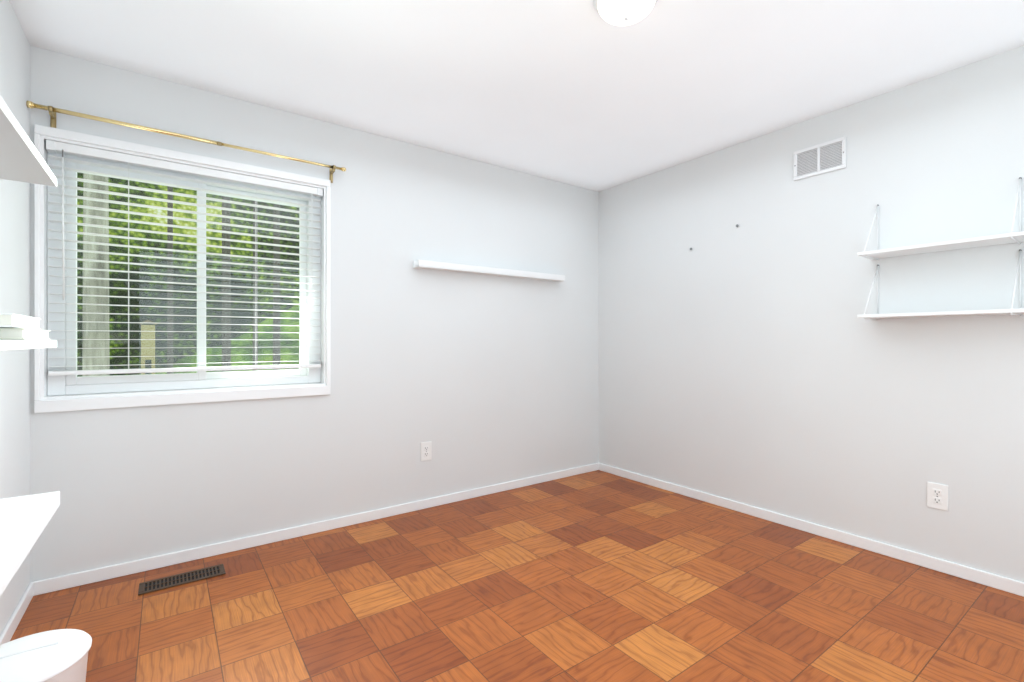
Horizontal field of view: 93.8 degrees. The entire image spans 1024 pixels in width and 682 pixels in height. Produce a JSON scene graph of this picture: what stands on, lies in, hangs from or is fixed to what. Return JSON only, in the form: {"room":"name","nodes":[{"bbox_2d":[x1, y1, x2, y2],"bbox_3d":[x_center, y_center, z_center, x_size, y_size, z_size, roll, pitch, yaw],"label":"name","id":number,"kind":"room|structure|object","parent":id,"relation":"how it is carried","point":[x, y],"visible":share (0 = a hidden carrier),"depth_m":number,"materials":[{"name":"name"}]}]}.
{"room":"empty bedroom","nodes":[
{"label":"empty bedroom","id":0,"kind":"room"},
{"bbox_2d":[0,0,29,635],"bbox_3d":[-1.160,-0.090,0.643,0.150,2.440,3.840,0,0,-36],"label":"wall","id":1,"kind":"structure","parent":0,"point":[14,288],"depth_m":1.90,"materials":[{"name":"paint"}]},
{"bbox_2d":[0,583,32,644],"bbox_3d":[-1.090,1.099,0.685,0.013,0.062,3.527,0,0,-36],"label":"baseboard","id":2,"kind":"structure","parent":1,"relation":"attached to","point":[14,621],"depth_m":1.89,"materials":[{"name":"white paint"}]},
{"bbox_2d":[0,340,56,350],"bbox_3d":[-0.656,0.018,0.285,0.250,0.040,2.310,0,0,-36],"label":"shelf","id":3,"kind":"object","parent":1,"relation":"attached to","point":[6,345],"visible":1,"depth_m":1.00,"materials":[{"name":"white laminate"}]},
{"bbox_2d":[0,328,49,339],"bbox_3d":[-1.246,-0.016,1.121,0.200,0.025,0.295,0,0,-36],"label":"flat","id":4,"kind":"object","parent":3,"relation":"on","point":[19,334],"visible":1,"depth_m":1.08,"materials":[{"name":"white"}]},
{"bbox_2d":[0,313,40,329],"bbox_3d":[-1.216,-0.044,1.083,0.175,0.029,0.280,0,0,-36],"label":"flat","id":5,"kind":"object","parent":4,"relation":"on","point":[9,320],"visible":1,"depth_m":1.06,"materials":[{"name":"white"}]},
{"bbox_2d":[0,96,56,186],"bbox_3d":[-0.656,-0.417,0.285,0.250,0.040,2.310,0,0,-36],"label":"shelf","id":6,"kind":"object","parent":1,"relation":"attached to","point":[21,159],"visible":1,"depth_m":1.09,"materials":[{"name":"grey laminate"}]},
{"bbox_2d":[0,491,59,595],"bbox_3d":[-0.656,0.519,0.291,0.254,0.222,2.320,0,0,-36],"label":"desk","id":7,"kind":"object","parent":1,"relation":"attached to","point":[24,520],"visible":1,"depth_m":1.07,"materials":[{"name":"white laminate"}]},
{"bbox_2d":[30,45,598,582],"bbox_3d":[-0.731,-0.090,3.227,3.570,2.440,0.150,0,0,-36],"label":"wall","id":8,"kind":"structure","parent":0,"point":[478,381],"depth_m":2.99,"materials":[{"name":"paint"}]},
{"bbox_2d":[34,124,330,412],"bbox_3d":[-1.602,-0.320,2.495,1.270,1.280,0.018,0,0,-36],"label":"window","id":9,"kind":"structure","parent":8,"relation":"in","point":[56,405],"depth_m":2.39,"materials":[{"name":"white paint"}]},
{"bbox_2d":[40,135,325,399],"bbox_3d":[-1.653,-0.328,2.561,1.230,1.185,0.152,0,0,-36],"label":"window frame","id":10,"kind":"structure","parent":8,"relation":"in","point":[43,281],"depth_m":2.34,"materials":[{"name":"white paint"}]},
{"bbox_2d":[47,151,320,395],"bbox_3d":[-1.666,-0.328,2.579,1.204,1.159,0.077,0,0,-36],"label":"slider","id":11,"kind":"object","parent":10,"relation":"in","point":[309,344],"visible":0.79,"depth_m":2.48,"materials":[{"name":"white plastic"}]},
{"bbox_2d":[46,140,322,375],"bbox_3d":[-1.625,-0.375,2.522,1.194,1.064,0.070,0,0,-36],"label":"window blind slats","id":12,"kind":"structure","parent":10,"relation":"attached to","point":[54,147],"depth_m":2.44,"materials":[{"name":"white plastic"}]},
{"bbox_2d":[26,101,345,182],"bbox_3d":[-1.562,-0.995,2.488,1.361,0.090,0.077,0,0,-36],"label":"curtain rod","id":13,"kind":"object","parent":8,"relation":"attached to","point":[52,110],"visible":1,"depth_m":2.33,"materials":[{"name":"gold metal"}]},
{"bbox_2d":[31,463,598,595],"bbox_3d":[-0.683,1.099,3.161,3.570,0.062,0.013,0,0,-36],"label":"baseboard","id":14,"kind":"structure","parent":8,"relation":"attached to","point":[49,585],"depth_m":2.67,"materials":[{"name":"white paint"}]},
{"bbox_2d":[421,441,431,460],"bbox_3d":[-0.580,0.745,3.238,0.080,0.125,0.009,0,0,-36],"label":"electrical outlet","id":15,"kind":"object","parent":8,"relation":"attached to","point":[426,450],"visible":1,"depth_m":3.23,"materials":[{"name":"white plastic"}]},
{"bbox_2d":[413,260,564,281],"bbox_3d":[-0.115,-0.507,3.527,1.280,0.045,0.084,0,0,-36],"label":"ledge shelf","id":16,"kind":"object","parent":8,"relation":"attached to","point":[444,266],"visible":1,"depth_m":3.44,"materials":[{"name":"white laminate"}]},
{"bbox_2d":[9,0,1023,191],"bbox_3d":[0.348,-1.360,1.731,3.870,0.100,3.840,0,0,-36],"label":"ceiling","id":17,"kind":"structure","parent":0,"point":[582,94],"depth_m":2.24,"materials":[{"name":"paint"}]},
{"bbox_2d":[594,0,657,25],"bbox_3d":[0.434,-1.264,1.817,0.246,0.092,0.246,0,0,-36],"label":"flush-mount light fixture","id":18,"kind":"object","parent":17,"relation":"attached to","point":[621,12],"visible":1,"depth_m":1.80,"materials":[{"name":"white glass"}]},
{"bbox_2d":[10,470,1023,681],"bbox_3d":[0.348,1.180,1.731,3.870,0.100,3.840,0,0,-36],"label":"floor","id":19,"kind":"structure","parent":0,"point":[597,576],"depth_m":2.04,"materials":[{"name":"brown wood"}]},
{"bbox_2d":[0,629,91,681],"bbox_3d":[-1.277,0.969,1.249,0.274,0.320,0.274,0,0,-36],"label":"waste bin","id":20,"kind":"object","parent":19,"relation":"on","point":[59,655],"visible":1,"depth_m":1.25,"materials":[{"name":"white plastic"}]},
{"bbox_2d":[138,564,225,594],"bbox_3d":[-1.559,1.127,2.272,0.335,0.006,0.125,0,0,-36],"label":"floor vent","id":21,"kind":"object","parent":19,"relation":"in","point":[179,579],"visible":1,"depth_m":2.27,"materials":[{"name":"brown metal"}]},
{"bbox_2d":[599,45,1023,581],"bbox_3d":[1.857,-0.090,2.819,0.150,2.440,3.840,0,0,-36],"label":"wall","id":22,"kind":"structure","parent":0,"point":[751,359],"depth_m":2.69,"materials":[{"name":"paint"}]},
{"bbox_2d":[599,463,1023,596],"bbox_3d":[1.795,1.099,2.766,0.013,0.062,3.527,0,0,-36],"label":"baseboard","id":23,"kind":"structure","parent":22,"relation":"attached to","point":[1009,585],"depth_m":2.67,"materials":[{"name":"white paint"}]},
{"bbox_2d":[794,136,845,180],"bbox_3d":[1.783,-1.055,2.784,0.010,0.175,0.275,0,0,-36],"label":"air vent","id":24,"kind":"object","parent":22,"relation":"in","point":[825,157],"visible":1,"depth_m":2.78,"materials":[{"name":"grey metal"}]},
{"bbox_2d":[927,482,947,510],"bbox_3d":[2.092,0.764,2.356,0.009,0.125,0.080,0,0,-36],"label":"electrical outlet","id":25,"kind":"object","parent":22,"relation":"attached to","point":[937,496],"visible":1,"depth_m":2.35,"materials":[{"name":"white plastic"}]},
{"bbox_2d":[857,249,1023,319],"bbox_3d":[2.180,-0.259,2.071,0.200,0.297,1.110,0,0,-36],"label":"shelf","id":26,"kind":"object","parent":22,"relation":"attached to","point":[1011,311],"visible":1,"depth_m":2.19,"materials":[{"name":"white laminate"}]},
{"bbox_2d":[857,177,1023,259],"bbox_3d":[2.180,-0.579,2.071,0.200,0.297,1.110,0,0,-36],"label":"shelf","id":27,"kind":"object","parent":22,"relation":"attached to","point":[998,239],"visible":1,"depth_m":2.22,"materials":[{"name":"white laminate"}]},
{"label":"outside","id":28,"kind":"structure","parent":0,"visible":0},
{"bbox_2d":[82,173,109,375],"bbox_3d":[-4.588,-2.370,5.285,0.275,9.000,0.268,0,0,-36],"label":"trunk","id":29,"kind":"object","parent":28,"point":[100,326],"depth_m":5.20,"materials":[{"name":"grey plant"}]},
{"bbox_2d":[139,320,156,374],"bbox_3d":[-8.457,0.571,11.137,0.317,2.118,0.580,0,0,-36],"label":"lantern","id":30,"kind":"object","parent":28,"point":[146,335],"depth_m":10.94,"materials":[{"name":"yellow"}]},
{"bbox_2d":[167,186,172,373],"bbox_3d":[-6.930,-2.370,9.711,0.125,9.000,0.122,0,0,-36],"label":"trunk","id":31,"kind":"object","parent":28,"point":[169,310],"depth_m":9.67,"materials":[{"name":"grey plant"}]},
{"bbox_2d":[222,196,226,371],"bbox_3d":[-4.255,-2.370,7.079,0.075,9.000,0.073,0,0,-36],"label":"trunk","id":32,"kind":"object","parent":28,"point":[224,353],"depth_m":7.06,"materials":[{"name":"grey plant"}]},
{"bbox_2d":[226,197,230,370],"bbox_3d":[-5.615,-2.370,9.427,0.175,9.000,0.171,0,0,-36],"label":"trunk","id":33,"kind":"object","parent":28,"point":[228,236],"depth_m":9.39,"materials":[{"name":"grey plant"}]},
{"bbox_2d":[253,201,257,370],"bbox_3d":[-4.494,-2.370,8.385,0.100,9.000,0.097,0,0,-36],"label":"trunk","id":34,"kind":"object","parent":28,"point":[254,289],"depth_m":8.35,"materials":[{"name":"grey plant"}]},
{"bbox_2d":[273,204,280,369],"bbox_3d":[-5.560,-2.370,11.316,0.200,9.000,0.195,0,0,-36],"label":"trunk","id":35,"kind":"object","parent":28,"point":[275,291],"depth_m":11.25,"materials":[{"name":"grey plant"}]}
]}

